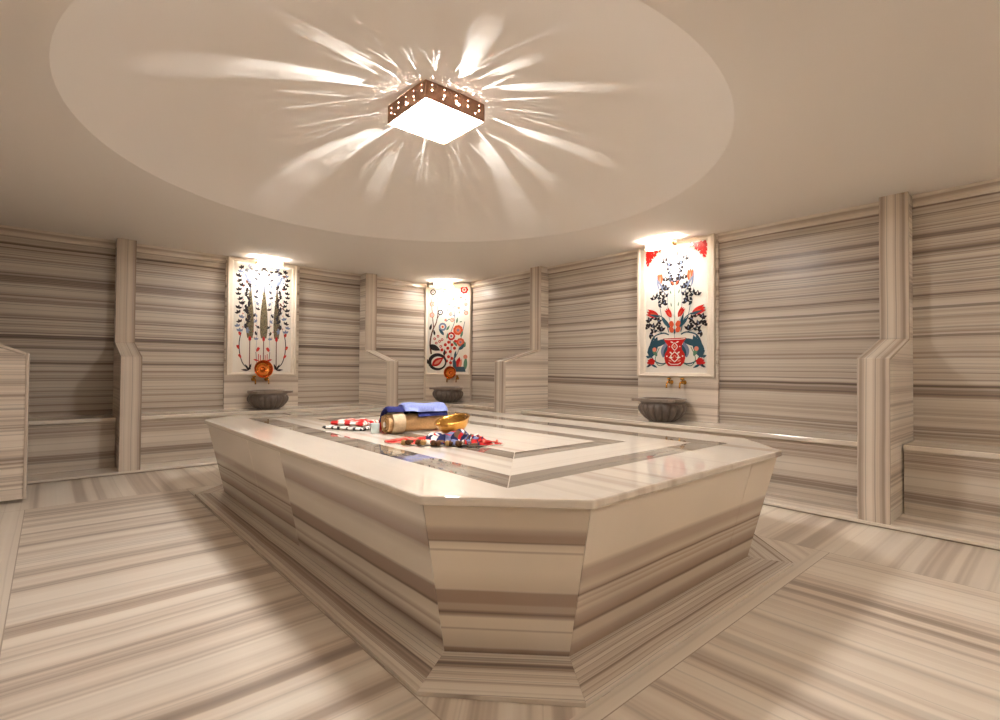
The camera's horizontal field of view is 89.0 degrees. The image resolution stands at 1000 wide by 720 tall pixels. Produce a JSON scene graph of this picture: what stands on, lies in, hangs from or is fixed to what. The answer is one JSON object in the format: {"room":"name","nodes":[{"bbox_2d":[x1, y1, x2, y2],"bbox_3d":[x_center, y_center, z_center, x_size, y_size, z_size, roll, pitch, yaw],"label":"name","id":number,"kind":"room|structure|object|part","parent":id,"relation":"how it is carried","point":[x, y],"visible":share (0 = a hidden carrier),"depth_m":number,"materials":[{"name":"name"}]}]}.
{"room":"spa","nodes":[
{"label":"spa","id":0,"kind":"room"},
{"bbox_2d":[0,234,424,416],"bbox_3d":[-3.153,-0.073,6.630,6.241,2.540,0.120,1,-1,-41],"label":"wall","id":1,"kind":"structure","parent":0,"point":[57,299],"depth_m":5.87,"materials":[{"name":"stone"}]},
{"bbox_2d":[0,225,115,248],"bbox_3d":[-4.783,-1.277,5.095,1.486,0.088,0.038,1,-1,-41],"label":"trim","id":2,"kind":"structure","parent":1,"relation":"attached to","point":[4,230],"depth_m":5.25,"materials":[{"name":"stone"}]},
{"bbox_2d":[27,457,216,484],"bbox_3d":[-2.838,1.128,6.244,6.001,0.029,0.858,1,-1,-41],"label":"baseboard","id":3,"kind":"structure","parent":1,"relation":"attached to","point":[66,475],"depth_m":4.99,"materials":[{"name":"stone"}]},
{"bbox_2d":[27,414,115,474],"bbox_3d":[-4.639,0.827,4.879,1.480,0.502,0.514,1,-1,-41],"label":"bench","id":4,"kind":"object","parent":3,"relation":"on","point":[77,442],"visible":0.77,"depth_m":4.98,"materials":[{"name":"beige stone"}]},
{"bbox_3d":[-4.637,0.594,4.883,1.480,0.036,0.514,1,-1,-41],"label":"seat","id":5,"kind":"part","parent":4,"relation":"part of","materials":[{"name":"stone"}]},
{"bbox_2d":[112,238,142,471],"bbox_3d":[-3.902,-0.110,5.322,0.173,2.400,0.845,1,-1,-41],"label":"wall","id":6,"kind":"structure","parent":3,"relation":"on","point":[127,365],"depth_m":5.15,"materials":[{"name":"beige stone"}]},
{"bbox_2d":[140,403,374,463],"bbox_3d":[-2.935,0.865,6.387,2.713,0.502,0.514,1,-1,-41],"label":"bench","id":7,"kind":"object","parent":3,"relation":"on","point":[171,435],"visible":0.48,"depth_m":5.63,"materials":[{"name":"beige stone"}]},
{"bbox_3d":[-2.933,0.632,6.391,2.713,0.036,0.514,1,-1,-41],"label":"seat","id":8,"kind":"part","parent":7,"relation":"part of","materials":[{"name":"stone"}]},
{"bbox_2d":[247,389,292,409],"bbox_3d":[-2.907,0.496,6.375,0.478,0.234,0.484,1,-1,-41],"label":"basin","id":9,"kind":"object","parent":7,"relation":"on","point":[270,399],"visible":1,"depth_m":6.21,"materials":[{"name":"grey stone"}]},
{"bbox_2d":[137,244,225,262],"bbox_3d":[-3.751,-1.254,6.007,0.923,0.088,0.038,1,-1,-41],"label":"trim","id":10,"kind":"structure","parent":1,"relation":"attached to","point":[142,248],"depth_m":5.98,"materials":[{"name":"stone"}]},
{"bbox_2d":[223,256,299,408],"bbox_3d":[-3.062,-0.333,6.585,0.905,1.896,0.070,1,-1,-41],"label":"tile panel","id":11,"kind":"object","parent":1,"relation":"attached to","point":[261,314],"visible":0.98,"depth_m":6.54,"materials":[{"name":"white tile"}]},
{"bbox_3d":[-3.118,0.253,6.453,0.050,0.111,0.115,1,-1,-41],"label":"tap","id":12,"kind":"object","parent":11,"relation":"attached to","visible":0},
{"bbox_2d":[254,360,272,377],"bbox_3d":[-2.999,0.113,6.437,0.228,0.227,0.090,1,-1,-42],"label":"copper bowl","id":13,"kind":"object","parent":12,"relation":"on","point":[263,368],"visible":1,"depth_m":6.45,"materials":[{"name":"orange metal"}]},
{"bbox_2d":[300,266,360,280],"bbox_3d":[-2.394,-1.224,7.208,0.891,0.088,0.038,1,-1,-41],"label":"trim","id":14,"kind":"structure","parent":1,"relation":"attached to","point":[306,270],"depth_m":7.19,"materials":[{"name":"stone"}]},
{"bbox_2d":[377,277,426,288],"bbox_3d":[-1.568,-1.206,7.939,0.971,0.088,0.038,1,-1,-41],"label":"trim","id":15,"kind":"structure","parent":1,"relation":"attached to","point":[382,280],"depth_m":7.95,"materials":[{"name":"stone"}]},
{"bbox_2d":[359,273,397,407],"bbox_3d":[-1.737,-0.061,7.238,0.173,2.400,0.845,1,-1,-41],"label":"wall","id":16,"kind":"structure","parent":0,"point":[378,372],"depth_m":7.33,"materials":[{"name":"beige stone"}]},
{"bbox_2d":[425,283,470,401],"bbox_3d":[-0.836,-0.285,8.199,0.499,1.949,0.646,1,-1,-41],"label":"wall","id":17,"kind":"structure","parent":0,"point":[432,380],"depth_m":8.18,"materials":[{"name":"beige stone"}]},
{"bbox_2d":[424,284,426,400],"bbox_3d":[-1.215,-0.292,8.255,0.026,1.896,0.026,0,-1,11],"label":"trim","id":18,"kind":"structure","parent":17,"relation":"attached to","point":[426,284],"depth_m":8.24,"materials":[{"name":"stone"}]},
{"bbox_2d":[424,284,470,374],"bbox_3d":[-0.847,-0.486,8.170,0.766,1.440,0.036,0,-1,11],"label":"tile panel","id":19,"kind":"object","parent":17,"relation":"attached to","point":[448,309],"visible":0.98,"depth_m":8.18,"materials":[{"name":"white tile"}]},
{"bbox_2d":[470,287,471,400],"bbox_3d":[-0.459,-0.288,8.108,0.026,1.896,0.026,0,-1,11],"label":"trim","id":20,"kind":"structure","parent":17,"relation":"attached to","point":[471,287],"depth_m":8.09,"materials":[{"name":"stone"}]},
{"bbox_3d":[-0.833,0.297,8.113,0.050,0.111,0.115,0,-1,11],"label":"tap","id":21,"kind":"object","parent":17,"relation":"attached to","visible":0},
{"bbox_2d":[444,366,455,378],"bbox_3d":[-0.778,0.195,7.971,0.200,0.199,0.088,0,-1,12],"label":"copper bowl","id":22,"kind":"object","parent":21,"relation":"on","point":[449,372],"visible":1,"depth_m":7.98,"materials":[{"name":"orange metal"}]},
{"bbox_2d":[0,0,999,283],"bbox_3d":[-0.355,-1.492,3.503,6.241,0.355,8.534,1,-1,-41],"label":"ceiling","id":23,"kind":"structure","parent":0,"point":[249,129],"depth_m":3.07,"materials":[{"name":"white paint"}]},
{"bbox_2d":[255,258,282,267],"bbox_3d":[-2.912,-1.234,6.416,0.302,0.100,0.101,1,-1,-41],"label":"lamp","id":24,"kind":"object","parent":23,"relation":"attached to","point":[261,262],"visible":1,"depth_m":6.38,"materials":[{"name":"white glass"}]},
{"bbox_3d":[-2.912,-1.189,6.415,0.292,0.006,0.092,1,-1,-41],"label":"lit glass","id":25,"kind":"part","parent":24,"relation":"part of","materials":[{"name":"white glass"}]},
{"bbox_2d":[388,79,484,144],"bbox_3d":[-0.416,-1.603,3.300,0.448,0.136,0.448,1,-1,-41],"label":"ceiling lamp","id":26,"kind":"object","parent":23,"relation":"attached to","point":[430,110],"visible":1,"depth_m":3.22,"materials":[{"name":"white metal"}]},
{"bbox_3d":[-0.583,-1.598,3.152,0.003,0.118,0.442,1,-1,-41],"label":"plate","id":27,"kind":"part","parent":26,"relation":"part of","materials":[{"name":"orange metal"}]},
{"bbox_3d":[-0.564,-1.593,3.466,0.448,0.118,0.003,1,-1,-41],"label":"plate","id":28,"kind":"part","parent":26,"relation":"part of","materials":[{"name":"white metal"}]},
{"bbox_2d":[391,98,480,141],"bbox_3d":[-0.417,-1.548,3.299,0.436,0.004,0.436,1,-1,-41],"label":"diffuser","id":29,"kind":"object","parent":26,"relation":"attached to","point":[434,119],"depth_m":3.27,"materials":[{"name":"white glass"}]},
{"bbox_3d":[-0.269,-1.596,3.133,0.448,0.118,0.003,1,-1,-41],"label":"plate","id":30,"kind":"part","parent":26,"relation":"part of","materials":[{"name":"orange metal"}]},
{"bbox_3d":[-0.250,-1.591,3.447,0.003,0.118,0.442,1,-1,-41],"label":"plate","id":31,"kind":"part","parent":26,"relation":"part of","materials":[{"name":"white metal"}]},
{"bbox_2d":[434,281,453,287],"bbox_3d":[-0.878,-1.194,7.955,0.302,0.100,0.101,0,-1,11],"label":"lamp","id":32,"kind":"object","parent":23,"relation":"attached to","point":[444,283],"visible":1,"depth_m":7.92,"materials":[{"name":"white glass"}]},
{"bbox_2d":[645,238,675,250],"bbox_3d":[1.680,-1.218,5.319,0.101,0.100,0.302,1,-1,-41],"label":"lamp","id":33,"kind":"object","parent":23,"relation":"attached to","point":[664,243],"visible":1,"depth_m":5.29,"materials":[{"name":"white glass"}]},
{"bbox_3d":[1.679,-1.173,5.317,0.092,0.006,0.292,1,-1,-41],"label":"lit glass","id":34,"kind":"part","parent":33,"relation":"part of","materials":[{"name":"white glass"}]},
{"bbox_3d":[1.779,-1.205,5.205,0.095,0.071,0.002,1,-1,-41],"label":"plate","id":35,"kind":"part","parent":33,"relation":"part of","materials":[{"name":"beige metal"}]},
{"bbox_2d":[0,464,999,719],"bbox_3d":[-0.374,1.115,3.460,6.001,0.001,8.294,1,-1,-41],"label":"floor","id":36,"kind":"structure","parent":0,"point":[125,596],"depth_m":2.02,"materials":[{"name":"stone"}]},
{"bbox_2d":[0,344,29,500],"bbox_3d":[-4.022,-0.137,3.727,0.849,2.400,0.170,1,-1,-41],"label":"wall","id":37,"kind":"structure","parent":36,"relation":"on","point":[14,367],"depth_m":3.89,"materials":[{"name":"beige stone"}]},
{"bbox_2d":[195,407,793,707],"bbox_3d":[-0.401,0.813,3.757,2.595,0.612,4.130,1,-1,-41],"label":"platform","id":38,"kind":"object","parent":36,"relation":"on","point":[554,563],"visible":0.98,"depth_m":2.12,"materials":[{"name":"beige stone"}]},
{"bbox_3d":[-2.002,0.812,3.846,0.135,0.561,1.204,1,-1,-41],"label":"panel","id":39,"kind":"part","parent":38,"relation":"part of","materials":[{"name":"beige stone"}]},
{"bbox_3d":[-1.423,0.805,3.192,0.135,0.561,0.683,1,-1,-41],"label":"panel","id":40,"kind":"part","parent":38,"relation":"part of","materials":[{"name":"beige stone"}]},
{"bbox_2d":[322,418,378,430],"bbox_3d":[-1.070,0.469,3.745,0.357,0.066,0.292,0,-1,21],"label":"folded cloth","id":41,"kind":"object","parent":38,"relation":"on","point":[361,424],"visible":0.88,"depth_m":3.65,"materials":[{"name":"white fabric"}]},
{"bbox_3d":[-0.725,0.798,2.403,0.135,0.561,1.508,1,-1,-41],"label":"panel","id":42,"kind":"part","parent":38,"relation":"part of","materials":[{"name":"stone"}]},
{"bbox_2d":[370,423,379,433],"bbox_3d":[-0.851,0.464,3.463,0.062,0.068,0.062,1,-1,-41],"label":"glass tumbler","id":43,"kind":"object","parent":38,"relation":"on","point":[375,427],"visible":1,"depth_m":3.44,"materials":[{"name":"white glass"}]},
{"bbox_2d":[381,412,445,433],"bbox_3d":[-0.603,0.426,3.559,0.453,0.149,0.154,1,-1,-37],"label":"rolled towel","id":44,"kind":"object","parent":38,"relation":"on","point":[398,422],"visible":0.79,"depth_m":3.47,"materials":[{"name":"beige fabric"}]},
{"bbox_2d":[379,402,447,422],"bbox_3d":[-0.601,0.365,3.580,0.463,0.140,0.180,1,-1,-37],"label":"folded towel","id":45,"kind":"object","parent":44,"relation":"on","point":[433,408],"visible":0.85,"depth_m":3.53,"materials":[{"name":"blue fabric"}]},
{"bbox_2d":[384,428,502,445],"bbox_3d":[-0.340,0.450,3.008,0.727,0.089,0.309,0,-1,5],"label":"striped cloth","id":46,"kind":"object","parent":38,"relation":"on","point":[459,437],"visible":1,"depth_m":2.96,"materials":[{"name":"multicoloured fabric"}]},
{"bbox_2d":[434,413,469,433],"bbox_3d":[-0.316,0.420,3.345,0.241,0.131,0.232,0,-1,44],"label":"brass bowl","id":47,"kind":"object","parent":38,"relation":"on","point":[453,422],"visible":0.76,"depth_m":3.38,"materials":[{"name":"gold metal"}]},
{"bbox_3d":[0.022,0.794,1.832,0.585,0.561,0.115,0,-1,3],"label":"panel","id":48,"kind":"part","parent":38,"relation":"part of","materials":[{"name":"stone"}]},
{"bbox_3d":[0.768,0.806,2.249,1.330,0.561,0.134,1,-1,-41],"label":"panel","id":49,"kind":"part","parent":38,"relation":"part of","materials":[{"name":"stone"}]},
{"bbox_3d":[1.353,0.819,2.767,0.433,0.561,0.134,1,-1,-41],"label":"panel","id":50,"kind":"part","parent":38,"relation":"part of","materials":[{"name":"stone"}]},
{"bbox_2d":[471,192,999,446],"bbox_3d":[1.966,-0.054,5.463,0.120,2.540,8.414,1,-1,-41],"label":"wall","id":51,"kind":"structure","parent":0,"point":[798,308],"depth_m":4.53,"materials":[{"name":"stone"}]},
{"bbox_2d":[470,271,529,287],"bbox_3d":[0.031,-1.200,7.559,0.038,0.088,1.475,1,-1,-41],"label":"trim","id":52,"kind":"structure","parent":51,"relation":"attached to","point":[526,274],"depth_m":7.56,"materials":[{"name":"stone"}]},
{"bbox_2d":[547,249,636,273],"bbox_3d":[1.118,-1.212,6.331,0.038,0.088,1.416,1,-1,-41],"label":"trim","id":53,"kind":"structure","parent":51,"relation":"attached to","point":[632,254],"depth_m":6.27,"materials":[{"name":"stone"}]},
{"bbox_2d":[637,233,718,422],"bbox_3d":[1.873,-0.316,5.429,0.070,1.897,0.921,1,-1,-41],"label":"tile panel","id":54,"kind":"object","parent":51,"relation":"attached to","point":[678,286],"visible":1,"depth_m":5.36,"materials":[{"name":"white tile"}]},
{"bbox_2d":[665,378,672,387],"bbox_3d":[1.798,0.242,5.415,0.115,0.111,0.050,1,-1,-41],"label":"tap","id":55,"kind":"object","parent":54,"relation":"attached to","point":[669,381],"visible":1,"depth_m":5.40,"materials":[{"name":"gold metal"}]},
{"bbox_2d":[679,378,686,388],"bbox_3d":[1.897,0.241,5.302,0.115,0.111,0.050,1,-1,-41],"label":"tap","id":56,"kind":"object","parent":54,"relation":"attached to","point":[683,381],"visible":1,"depth_m":5.29,"materials":[{"name":"gold metal"}]},
{"bbox_2d":[718,202,878,242],"bbox_3d":[2.645,-1.230,4.606,0.038,0.088,1.350,1,-1,-41],"label":"trim","id":57,"kind":"structure","parent":51,"relation":"attached to","point":[872,208],"depth_m":4.53,"materials":[{"name":"stone"}]},
{"bbox_2d":[763,493,999,550],"bbox_3d":[1.587,1.143,5.161,0.808,0.029,8.244,1,-1,-41],"label":"baseboard","id":58,"kind":"structure","parent":51,"relation":"attached to","point":[989,538],"depth_m":3.45,"materials":[{"name":"stone"}]},
{"bbox_2d":[398,401,493,411],"bbox_3d":[-0.720,0.896,7.291,1.444,0.502,2.095,1,-1,-41],"label":"bench","id":59,"kind":"object","parent":58,"relation":"on","point":[480,406],"visible":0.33,"depth_m":7.43,"materials":[{"name":"beige stone"}]},
{"bbox_2d":[429,387,462,402],"bbox_3d":[-0.809,0.538,7.899,0.478,0.234,0.484,0,-1,11],"label":"basin","id":60,"kind":"object","parent":59,"relation":"on","point":[441,394],"visible":1,"depth_m":7.72,"materials":[{"name":"grey stone"}]},
{"bbox_3d":[-0.661,0.913,7.214,1.920,0.466,0.550,0,-1,18],"label":"panel","id":61,"kind":"part","parent":59,"relation":"part of","materials":[{"name":"stone"}]},
{"bbox_2d":[494,266,548,414],"bbox_3d":[0.292,-0.056,6.663,0.795,2.400,0.194,1,-1,-41],"label":"wall","id":62,"kind":"structure","parent":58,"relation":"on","point":[521,379],"depth_m":6.68,"materials":[{"name":"beige stone"}]},
{"bbox_2d":[521,408,856,508],"bbox_3d":[1.677,0.881,5.288,0.508,0.502,3.681,1,-1,-41],"label":"bench","id":63,"kind":"object","parent":58,"relation":"on","point":[812,465],"visible":0.48,"depth_m":4.14,"materials":[{"name":"beige stone"}]},
{"bbox_2d":[632,397,686,421],"bbox_3d":[1.675,0.512,5.250,0.484,0.234,0.478,1,-1,-41],"label":"basin","id":64,"kind":"object","parent":63,"relation":"on","point":[657,409],"visible":1,"depth_m":5.08,"materials":[{"name":"grey stone"}]},
{"bbox_3d":[1.678,0.648,5.292,0.508,0.036,3.681,1,-1,-41],"label":"seat","id":65,"kind":"part","parent":63,"relation":"part of","materials":[{"name":"stone"}]},
{"bbox_2d":[857,192,913,524],"bbox_3d":[2.861,-0.085,3.761,0.795,2.400,0.185,1,-1,-41],"label":"wall","id":66,"kind":"structure","parent":58,"relation":"on","point":[884,370],"depth_m":3.62,"materials":[{"name":"beige stone"}]},
{"bbox_2d":[903,440,999,530],"bbox_3d":[3.758,0.858,3.002,0.422,0.502,2.121,1,-1,-41],"label":"bench","id":67,"kind":"object","parent":58,"relation":"on","point":[947,482],"visible":1,"depth_m":3.48,"materials":[{"name":"beige stone"}]},
{"bbox_3d":[3.760,0.625,3.005,0.422,0.036,2.121,1,-1,-41],"label":"seat","id":68,"kind":"part","parent":67,"relation":"part of","materials":[{"name":"stone"}]},
{"bbox_2d":[912,178,999,206],"bbox_3d":[3.920,-1.244,3.166,0.038,0.088,2.127,1,-1,-41],"label":"trim","id":69,"kind":"structure","parent":51,"relation":"attached to","point":[993,185],"depth_m":3.76,"materials":[{"name":"stone"}]}
]}

